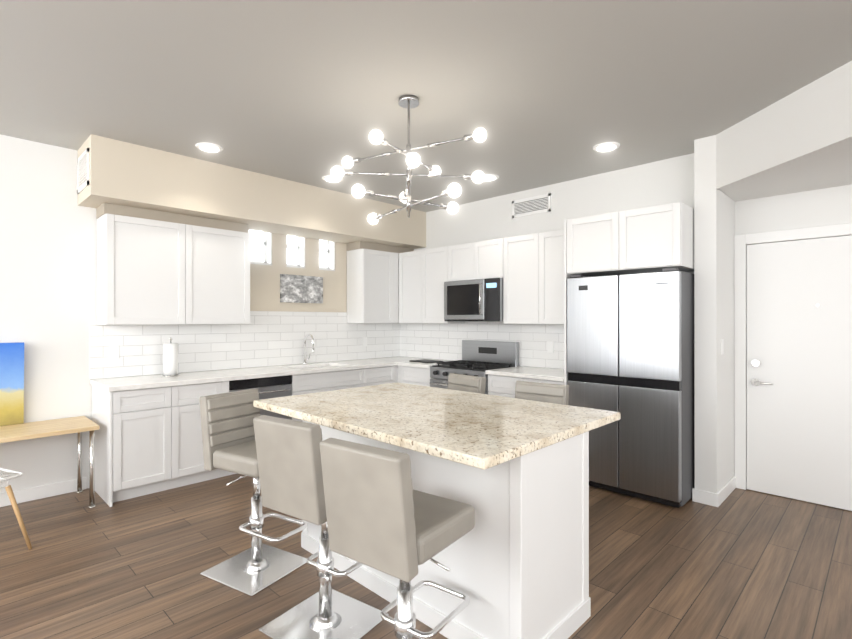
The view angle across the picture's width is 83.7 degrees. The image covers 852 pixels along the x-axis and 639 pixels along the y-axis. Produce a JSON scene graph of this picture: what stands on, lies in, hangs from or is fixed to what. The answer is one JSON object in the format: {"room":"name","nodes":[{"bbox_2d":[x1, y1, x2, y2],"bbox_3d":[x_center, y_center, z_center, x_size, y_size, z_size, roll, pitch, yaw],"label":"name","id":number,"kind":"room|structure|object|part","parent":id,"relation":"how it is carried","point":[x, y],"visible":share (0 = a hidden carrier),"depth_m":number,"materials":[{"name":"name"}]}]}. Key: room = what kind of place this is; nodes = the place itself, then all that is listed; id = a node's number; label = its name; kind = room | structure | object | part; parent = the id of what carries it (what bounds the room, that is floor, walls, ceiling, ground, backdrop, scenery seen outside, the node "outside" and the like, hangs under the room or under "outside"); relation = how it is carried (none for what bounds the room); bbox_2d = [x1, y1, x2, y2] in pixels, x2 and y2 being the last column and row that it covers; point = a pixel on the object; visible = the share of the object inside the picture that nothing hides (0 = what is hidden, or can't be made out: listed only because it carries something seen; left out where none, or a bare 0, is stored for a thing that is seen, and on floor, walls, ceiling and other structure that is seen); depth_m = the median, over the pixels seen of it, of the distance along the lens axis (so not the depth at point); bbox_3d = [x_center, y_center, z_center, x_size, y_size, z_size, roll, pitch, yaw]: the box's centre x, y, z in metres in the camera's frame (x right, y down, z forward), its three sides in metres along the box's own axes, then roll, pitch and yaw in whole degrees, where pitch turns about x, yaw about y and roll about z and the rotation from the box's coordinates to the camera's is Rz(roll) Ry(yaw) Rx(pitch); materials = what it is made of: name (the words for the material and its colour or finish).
{"room":"kitchen","nodes":[
{"label":"kitchen","id":0,"kind":"room"},
{"bbox_2d":[0,473,851,638],"bbox_3d":[-0.169,1.438,0.366,9.150,0.060,9.440,0,0,44],"label":"floor","id":1,"kind":"structure","parent":0,"point":[737,563],"depth_m":2.67,"materials":[{"name":"brown wood"}]},
{"bbox_2d":[0,468,31,549],"bbox_3d":[-2.745,1.011,2.795,0.478,0.807,0.513,0,0,24],"label":"wire chair","id":2,"kind":"object","parent":1,"relation":"on","point":[10,493],"visible":1,"depth_m":2.90,"materials":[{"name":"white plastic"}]},
{"bbox_3d":[-2.750,0.812,2.784,0.429,0.410,0.489,0,0,24],"label":"seat","id":3,"kind":"part","parent":2,"relation":"part of","materials":[{"name":"white plastic"}]},
{"bbox_2d":[0,416,99,508],"bbox_3d":[-3.141,1.105,3.249,0.530,0.615,1.425,0,0,44],"label":"console desk","id":4,"kind":"object","parent":1,"relation":"on","point":[78,425],"visible":1,"depth_m":3.56,"materials":[{"name":"brown wood"}]},
{"bbox_2d":[0,342,23,425],"bbox_3d":[-3.394,0.485,3.322,0.079,0.622,0.895,0,0,44],"label":"canvas art","id":5,"kind":"object","parent":4,"relation":"on","point":[11,383],"visible":1,"depth_m":3.58},
{"bbox_2d":[92,386,181,506],"bbox_3d":[-2.422,0.977,3.960,0.590,0.872,0.486,0,0,44],"label":"base cabinet","id":6,"kind":"object","parent":1,"relation":"on","point":[148,436],"depth_m":3.76,"materials":[{"name":"white wood"}]},
{"bbox_2d":[90,358,421,393],"bbox_3d":[-1.360,0.570,5.030,0.631,0.130,3.532,0,0,44],"label":"countertop","id":7,"kind":"structure","parent":6,"relation":"on","point":[147,382],"depth_m":4.36,"materials":[{"name":"beige stone"}]},
{"bbox_2d":[161,338,179,376],"bbox_3d":[-2.283,0.333,4.254,0.150,0.342,0.150,0,0,44],"label":"paper towel","id":8,"kind":"object","parent":7,"relation":"on","point":[170,359],"visible":1,"depth_m":4.21,"materials":[{"name":"white paper"}]},
{"bbox_2d":[303,334,314,363],"bbox_3d":[-1.293,0.332,5.335,0.213,0.347,0.102,0,0,44],"label":"faucet","id":9,"kind":"object","parent":7,"relation":"on","point":[313,349],"visible":1,"depth_m":5.35,"materials":[{"name":"silver metal"}]},
{"bbox_2d":[182,382,229,485],"bbox_3d":[-2.146,0.978,4.243,0.590,0.872,0.531,0,0,44],"label":"base cabinet","id":10,"kind":"object","parent":1,"relation":"on","point":[193,471],"depth_m":4.03,"materials":[{"name":"white wood"}]},
{"bbox_2d":[199,388,307,596],"bbox_3d":[-0.946,0.920,2.692,0.556,0.983,0.420,0,0,30],"label":"bar stool","id":11,"kind":"object","parent":1,"relation":"on","point":[229,445],"visible":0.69,"depth_m":2.67,"materials":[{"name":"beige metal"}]},
{"bbox_3d":[-0.931,0.771,2.683,0.370,0.100,0.370,0,0,30],"label":"seat","id":12,"kind":"part","parent":11,"relation":"part of","materials":[{"name":"beige leather"}]},
{"bbox_3d":[-0.907,1.111,2.628,0.426,0.576,0.331,0,0,30],"label":"frame","id":13,"kind":"part","parent":11,"relation":"part of","materials":[{"name":"silver metal"}]},
{"bbox_2d":[230,374,297,474],"bbox_3d":[-1.746,0.978,4.655,0.590,0.872,0.747,0,0,44],"label":"base cabinet","id":14,"kind":"object","parent":1,"relation":"on","point":[267,388],"depth_m":4.51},
{"bbox_2d":[229,375,291,419],"bbox_3d":[-1.549,0.930,4.470,0.148,0.768,0.615,0,0,44],"label":"dishwasher","id":15,"kind":"object","parent":14,"relation":"in","point":[268,386],"depth_m":4.48,"materials":[{"name":"black"}]},
{"bbox_2d":[253,415,388,638],"bbox_3d":[-0.457,0.919,2.220,0.420,0.983,0.556,0,0,34],"label":"bar stool","id":16,"kind":"object","parent":1,"relation":"on","point":[289,466],"visible":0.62,"depth_m":2.08,"materials":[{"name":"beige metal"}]},
{"bbox_3d":[-0.391,1.111,2.254,0.331,0.576,0.426,0,0,34],"label":"frame","id":17,"kind":"part","parent":16,"relation":"part of","materials":[{"name":"silver metal"}]},
{"bbox_2d":[290,366,369,421],"bbox_3d":[-1.195,0.979,5.220,0.590,0.872,0.948,0,0,44],"label":"base cabinet","id":18,"kind":"object","parent":1,"relation":"on","point":[337,379],"depth_m":5.03,"materials":[{"name":"white wood"}]},
{"bbox_2d":[370,366,397,385],"bbox_3d":[-0.763,0.980,5.664,0.590,0.872,0.515,0,0,44],"label":"base cabinet","id":19,"kind":"object","parent":1,"relation":"on","point":[380,374],"depth_m":5.53,"materials":[{"name":"white wood"}]},
{"bbox_2d":[320,438,474,638],"bbox_3d":[-0.069,0.919,1.800,0.420,0.983,0.556,0,0,36],"label":"bar stool","id":20,"kind":"object","parent":1,"relation":"on","point":[382,515],"visible":1,"depth_m":1.61,"materials":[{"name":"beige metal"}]},
{"bbox_3d":[-0.001,1.110,1.832,0.331,0.576,0.426,0,0,36],"label":"frame","id":21,"kind":"part","parent":20,"relation":"part of","materials":[{"name":"silver metal"}]},
{"bbox_3d":[-0.058,0.770,1.815,0.370,0.100,0.370,0,0,36],"label":"seat","id":22,"kind":"part","parent":20,"relation":"part of","materials":[{"name":"beige leather"}]},
{"bbox_2d":[398,366,431,386],"bbox_3d":[0.058,0.980,5.693,0.586,0.872,0.590,0,0,44],"label":"base cabinet","id":23,"kind":"object","parent":1,"relation":"on","point":[406,374],"depth_m":5.48,"materials":[{"name":"white wood"}]},
{"bbox_2d":[398,358,449,369],"bbox_3d":[0.067,0.525,5.664,0.531,0.038,0.632,0,0,44],"label":"countertop","id":24,"kind":"structure","parent":23,"relation":"on","point":[421,366],"depth_m":5.46,"materials":[{"name":"beige stone"}]},
{"bbox_2d":[410,359,442,362],"bbox_3d":[0.003,0.500,5.713,0.320,0.012,0.260,0,0,44],"label":"tray","id":25,"kind":"object","parent":24,"relation":"on","point":[427,361],"visible":0.98,"depth_m":5.67,"materials":[{"name":"black"}]},
{"bbox_2d":[301,422,590,638],"bbox_3d":[0.076,0.966,2.680,1.599,0.892,0.802,0,0,44],"label":"kitchen island","id":26,"kind":"object","parent":1,"relation":"on","point":[514,472],"depth_m":2.03,"materials":[{"name":"white wood"}]},
{"bbox_2d":[253,382,620,469],"bbox_3d":[-0.009,0.499,2.640,1.710,0.039,1.160,0,0,44],"label":"island countertop","id":27,"kind":"structure","parent":26,"relation":"on","point":[476,431],"depth_m":2.30,"materials":[{"name":"beige stone"}]},
{"bbox_2d":[447,373,485,393],"bbox_3d":[0.124,0.921,3.546,0.556,0.983,0.420,0,0,-38],"label":"bar stool","id":28,"kind":"object","parent":1,"relation":"on","point":[468,383],"visible":0.12,"depth_m":3.63,"materials":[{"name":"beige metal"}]},
{"bbox_2d":[430,340,518,393],"bbox_3d":[0.498,0.830,5.174,0.756,1.170,0.680,0,0,44],"label":"range","id":29,"kind":"object","parent":1,"relation":"on","point":[479,358],"visible":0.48,"depth_m":5.19,"materials":[{"name":"silver metal"}]},
{"bbox_2d":[488,374,529,397],"bbox_3d":[0.989,0.979,4.787,0.477,0.872,0.590,0,0,44],"label":"base cabinet","id":30,"kind":"object","parent":1,"relation":"on","point":[497,385],"depth_m":4.62,"materials":[{"name":"white wood"}]},
{"bbox_2d":[486,366,567,381],"bbox_3d":[1.109,0.523,4.650,0.841,0.038,0.632,0,0,44],"label":"countertop","id":31,"kind":"structure","parent":30,"relation":"on","point":[547,375],"depth_m":4.52,"materials":[{"name":"beige stone"}]},
{"bbox_2d":[515,381,568,404],"bbox_3d":[0.635,0.921,3.048,0.420,0.983,0.556,0,0,38],"label":"bar stool","id":32,"kind":"object","parent":1,"relation":"on","point":[547,392],"visible":0.17,"depth_m":3.19,"materials":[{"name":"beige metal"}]},
{"bbox_2d":[530,378,567,384],"bbox_3d":[1.250,0.978,4.533,0.477,0.872,0.590,0,0,44],"label":"base cabinet","id":33,"kind":"object","parent":1,"relation":"on","point":[539,380],"depth_m":4.29,"materials":[{"name":"white wood"}]},
{"bbox_2d":[567,268,694,507],"bbox_3d":[1.750,0.515,4.021,0.895,1.797,0.606,0,0,44],"label":"refrigerator","id":34,"kind":"object","parent":1,"relation":"on","point":[630,348],"visible":0.88,"depth_m":3.71,"materials":[{"name":"grey metal"}]},
{"bbox_2d":[0,61,851,493],"bbox_3d":[-0.886,0.004,1.066,7.150,2.810,9.440,0,0,44],"label":"wall","id":35,"kind":"structure","parent":0,"point":[784,163],"depth_m":3.73,"materials":[{"name":"white paint"}]},
{"bbox_2d":[0,477,85,506],"bbox_3d":[-4.731,1.361,2.016,0.013,0.100,5.440,0,0,44],"label":"baseboard","id":36,"kind":"structure","parent":35,"relation":"attached to","point":[39,492],"depth_m":3.75,"materials":[{"name":"white wood"}]},
{"bbox_2d":[97,213,193,324],"bbox_3d":[-2.439,-0.402,4.138,0.320,0.892,0.657,0,0,44],"label":"upper cabinet","id":37,"kind":"object","parent":35,"relation":"attached to","point":[145,267],"depth_m":3.99,"materials":[{"name":"white wood"}]},
{"bbox_2d":[194,225,249,323],"bbox_3d":[-2.059,-0.402,4.528,0.320,0.892,0.657,0,0,44],"label":"upper cabinet","id":38,"kind":"object","parent":35,"relation":"attached to","point":[221,256],"depth_m":4.46,"materials":[{"name":"white wood"}]},
{"bbox_2d":[90,311,401,378],"bbox_3d":[-1.585,0.209,5.252,0.008,0.588,3.535,0,0,44],"label":"tile backsplash","id":39,"kind":"structure","parent":35,"relation":"attached to","point":[262,339],"depth_m":4.94,"materials":[{"name":"white tile"}]},
{"bbox_2d":[248,230,271,264],"bbox_3d":[-1.821,-0.825,5.125,0.145,0.460,0.270,0,0,44],"label":"window","id":40,"kind":"structure","parent":35,"relation":"in","point":[260,247],"depth_m":5.19,"materials":[{"name":"white"}]},
{"bbox_3d":[-1.871,-0.825,5.173,0.008,0.460,0.270,0,0,44],"label":"glass","id":41,"kind":"part","parent":40,"relation":"part of","materials":[{"name":"glass"}]},
{"bbox_2d":[286,235,304,267],"bbox_3d":[-1.525,-0.824,5.429,0.145,0.460,0.240,0,0,44],"label":"window","id":42,"kind":"structure","parent":35,"relation":"in","point":[295,251],"depth_m":5.49,"materials":[{"name":"white"}]},
{"bbox_3d":[-1.574,-0.824,5.477,0.008,0.460,0.240,0,0,44],"label":"glass","id":43,"kind":"part","parent":42,"relation":"part of","materials":[{"name":"glass"}]},
{"bbox_2d":[250,233,346,311],"bbox_3d":[-1.466,-0.514,5.378,0.004,0.850,1.386,0,0,44],"label":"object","id":44,"kind":"structure","parent":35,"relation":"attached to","point":[264,287],"depth_m":5.40,"materials":[{"name":"beige paint"}]},
{"bbox_2d":[280,274,322,302],"bbox_3d":[-1.409,-0.344,5.414,0.024,0.310,0.540,0,0,44],"label":"picture","id":45,"kind":"object","parent":44,"relation":"attached to","point":[300,289],"visible":0.98,"depth_m":5.39},
{"bbox_2d":[319,240,334,269],"bbox_3d":[-1.236,-0.824,5.727,0.145,0.460,0.230,0,0,44],"label":"window","id":46,"kind":"structure","parent":35,"relation":"in","point":[326,255],"depth_m":5.79,"materials":[{"name":"white"}]},
{"bbox_3d":[-1.285,-0.824,5.774,0.008,0.460,0.230,0,0,44],"label":"glass","id":47,"kind":"part","parent":46,"relation":"part of","materials":[{"name":"glass"}]},
{"bbox_2d":[347,248,389,322],"bbox_3d":[-0.694,-0.400,5.931,0.320,0.892,0.478,0,0,44],"label":"upper cabinet","id":48,"kind":"object","parent":35,"relation":"attached to","point":[368,271],"depth_m":5.78,"materials":[{"name":"white wood"}]},
{"bbox_2d":[390,252,401,322],"bbox_3d":[-0.381,-0.399,6.208,0.381,0.892,0.465,0,0,44],"label":"upper cabinet","id":49,"kind":"object","parent":35,"relation":"attached to","point":[395,258],"depth_m":6.02,"materials":[{"name":"white wood"}]},
{"bbox_2d":[402,286,421,322],"bbox_3d":[-0.093,-0.194,6.031,0.441,0.480,0.320,0,0,44],"label":"upper cabinet","id":50,"kind":"object","parent":35,"relation":"attached to","point":[411,295],"depth_m":5.89,"materials":[{"name":"white wood"}]},
{"bbox_2d":[402,250,421,285],"bbox_3d":[-0.093,-0.640,6.032,0.441,0.412,0.320,0,0,44],"label":"upper cabinet","id":51,"kind":"object","parent":35,"relation":"attached to","point":[411,261],"depth_m":5.89,"materials":[{"name":"white wood"}]},
{"bbox_2d":[422,246,449,285],"bbox_3d":[0.234,-0.640,5.713,0.473,0.412,0.320,0,0,44],"label":"upper cabinet","id":52,"kind":"object","parent":35,"relation":"attached to","point":[435,261],"depth_m":5.62,"materials":[{"name":"white wood"}]},
{"bbox_2d":[422,282,464,322],"bbox_3d":[0.214,-0.194,5.732,0.415,0.480,0.320,0,0,44],"label":"upper cabinet","id":53,"kind":"object","parent":35,"relation":"attached to","point":[432,296],"depth_m":5.64,"materials":[{"name":"white wood"}]},
{"bbox_2d":[450,242,477,280],"bbox_3d":[0.521,-0.640,5.434,0.440,0.412,0.320,0,0,44],"label":"upper cabinet","id":54,"kind":"object","parent":35,"relation":"attached to","point":[463,257],"depth_m":5.31,"materials":[{"name":"white wood"}]},
{"bbox_2d":[444,278,502,320],"bbox_3d":[0.595,-0.205,5.276,0.760,0.451,0.435,0,0,44],"label":"microwave","id":55,"kind":"object","parent":54,"relation":"attached to","point":[475,300],"visible":0.88,"depth_m":5.11,"materials":[{"name":"silver metal"}]},
{"bbox_3d":[0.578,-0.215,5.022,0.015,0.347,0.048,0,0,44],"label":"handle","id":56,"kind":"part","parent":55,"relation":"part of","materials":[{"name":"silver metal"}]},
{"bbox_2d":[402,321,563,368],"bbox_3d":[0.648,0.257,5.541,2.745,0.493,0.008,0,0,44],"label":"tile backsplash","id":57,"kind":"structure","parent":35,"relation":"attached to","point":[442,341],"depth_m":5.52,"materials":[{"name":"white tile"}]},
{"bbox_2d":[547,341,553,352],"bbox_3d":[1.286,0.285,4.909,0.072,0.116,0.006,0,0,44],"label":"electrical outlet","id":58,"kind":"object","parent":57,"relation":"attached to","point":[550,346],"visible":1,"depth_m":4.91,"materials":[{"name":"white plastic"}]},
{"bbox_2d":[478,238,501,278],"bbox_3d":[0.755,-0.641,5.206,0.439,0.412,0.320,0,0,44],"label":"upper cabinet","id":59,"kind":"object","parent":35,"relation":"attached to","point":[489,251],"depth_m":5.06,"materials":[{"name":"white wood"}]},
{"bbox_2d":[502,233,537,277],"bbox_3d":[1.042,-0.641,4.927,0.478,0.412,0.320,0,0,44],"label":"upper cabinet","id":60,"kind":"object","parent":35,"relation":"attached to","point":[519,253],"depth_m":4.80,"materials":[{"name":"white wood"}]},
{"bbox_2d":[503,278,537,323],"bbox_3d":[1.063,-0.195,4.906,0.419,0.480,0.320,0,0,44],"label":"upper cabinet","id":61,"kind":"object","parent":35,"relation":"attached to","point":[520,295],"depth_m":4.80,"materials":[{"name":"white wood"}]},
{"bbox_2d":[512,193,550,217],"bbox_3d":[1.120,-1.212,5.079,0.470,0.185,0.011,0,0,44],"label":"air vent","id":62,"kind":"object","parent":35,"relation":"in","point":[532,205],"visible":1,"depth_m":5.07,"materials":[{"name":"white plastic"}]},
{"bbox_2d":[538,230,561,277],"bbox_3d":[1.364,-0.642,4.613,0.422,0.412,0.320,0,0,44],"label":"upper cabinet","id":63,"kind":"object","parent":35,"relation":"attached to","point":[549,243],"depth_m":4.57,"materials":[{"name":"white wood"}]},
{"bbox_2d":[538,274,566,325],"bbox_3d":[1.364,-0.196,4.612,0.422,0.480,0.320,0,0,44],"label":"upper cabinet","id":64,"kind":"object","parent":35,"relation":"attached to","point":[552,288],"depth_m":4.55,"materials":[{"name":"white wood"}]},
{"bbox_2d":[562,210,633,277],"bbox_3d":[1.614,-0.632,4.167,0.514,0.472,0.610,0,0,44],"label":"upper cabinet","id":65,"kind":"object","parent":35,"relation":"attached to","point":[595,245],"depth_m":3.96,"materials":[{"name":"white wood"}]},
{"bbox_2d":[626,202,693,273],"bbox_3d":[1.900,-0.633,3.889,0.513,0.472,0.610,0,0,44],"label":"upper cabinet","id":66,"kind":"object","parent":35,"relation":"attached to","point":[658,237],"depth_m":3.63,"materials":[{"name":"white wood"}]},
{"bbox_2d":[721,339,723,354],"bbox_3d":[2.312,0.213,3.709,0.006,0.120,0.070,0,0,44],"label":"switch plate","id":67,"kind":"object","parent":35,"relation":"attached to","point":[722,346],"visible":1,"depth_m":3.70,"materials":[{"name":"white plastic"}]},
{"bbox_2d":[714,476,735,506],"bbox_3d":[2.414,1.363,3.794,0.030,0.100,0.623,0,0,44],"label":"baseboard","id":68,"kind":"structure","parent":35,"relation":"attached to","point":[719,497],"depth_m":3.71,"materials":[{"name":"white wood"}]},
{"bbox_2d":[734,223,851,489],"bbox_3d":[2.994,0.352,3.633,1.085,2.121,0.043,0,0,44],"label":"door frame","id":69,"kind":"structure","parent":35,"relation":"attached to","point":[742,242],"depth_m":3.96,"materials":[{"name":"white wood"}]},
{"bbox_2d":[747,235,851,510],"bbox_3d":[2.979,0.394,3.617,0.915,2.027,0.084,0,0,44],"label":"entry door","id":70,"kind":"structure","parent":35,"relation":"in","point":[799,369],"depth_m":3.70,"materials":[{"name":"white wood"}]},
{"bbox_3d":[2.721,0.436,3.850,0.150,0.215,0.058,0,0,44],"label":"handle","id":71,"kind":"part","parent":70,"relation":"part of","materials":[{"name":"silver metal"}]},
{"bbox_2d":[0,0,851,211],"bbox_3d":[-0.169,-1.442,0.371,9.150,0.080,9.440,0,0,44],"label":"ceiling","id":72,"kind":"structure","parent":0,"point":[542,93],"depth_m":2.76,"materials":[{"name":"grey paint"}]},
{"bbox_2d":[195,142,222,152],"bbox_3d":[-1.754,-1.389,3.853,0.210,0.014,0.210,0,0,44],"label":"recessed light","id":73,"kind":"object","parent":72,"relation":"in","point":[209,147],"visible":0.94,"depth_m":3.82,"materials":[{"name":"white plastic"}]},
{"bbox_2d":[78,134,425,248],"bbox_3d":[-1.438,-1.167,5.052,0.500,0.455,3.620,0,0,44],"label":"soffit beam","id":74,"kind":"structure","parent":72,"relation":"attached to","point":[129,174],"depth_m":4.38,"materials":[{"name":"beige paint"}]},
{"bbox_2d":[77,148,88,193],"bbox_3d":[-2.705,-1.167,3.751,0.380,0.280,0.011,0,0,44],"label":"air vent grille","id":75,"kind":"object","parent":74,"relation":"attached to","point":[82,167],"visible":1,"depth_m":3.74,"materials":[{"name":"white plastic"}]},
{"bbox_2d":[96,203,413,252],"bbox_3d":[-1.475,-0.895,5.179,0.270,0.089,3.490,0,0,44],"label":"beam","id":76,"kind":"structure","parent":74,"relation":"attached to","point":[108,208],"depth_m":4.31,"materials":[{"name":"beige paint"}]},
{"bbox_2d":[322,175,342,181],"bbox_3d":[-0.924,-1.388,4.706,0.210,0.014,0.210,0,0,44],"label":"recessed light","id":77,"kind":"object","parent":72,"relation":"in","point":[328,178],"visible":0.85,"depth_m":4.69,"materials":[{"name":"white plastic"}]},
{"bbox_2d":[331,95,486,224],"bbox_3d":[-0.110,-1.022,3.019,1.023,0.749,0.785,0,0,44],"label":"chandelier","id":78,"kind":"object","parent":72,"relation":"hanging from","point":[413,160],"visible":1,"depth_m":2.98,"materials":[{"name":"silver metal"}]},
{"bbox_2d":[483,174,498,180],"bbox_3d":[0.611,-1.388,4.663,0.210,0.014,0.210,0,0,44],"label":"recessed light","id":79,"kind":"object","parent":72,"relation":"in","point":[490,177],"visible":0.67,"depth_m":4.62,"materials":[{"name":"white plastic"}]},
{"bbox_2d":[593,142,619,151],"bbox_3d":[1.456,-1.389,3.840,0.210,0.014,0.210,0,0,44],"label":"recessed light","id":80,"kind":"object","parent":72,"relation":"in","point":[606,146],"visible":0.98,"depth_m":3.82,"materials":[{"name":"white plastic"}]}
]}

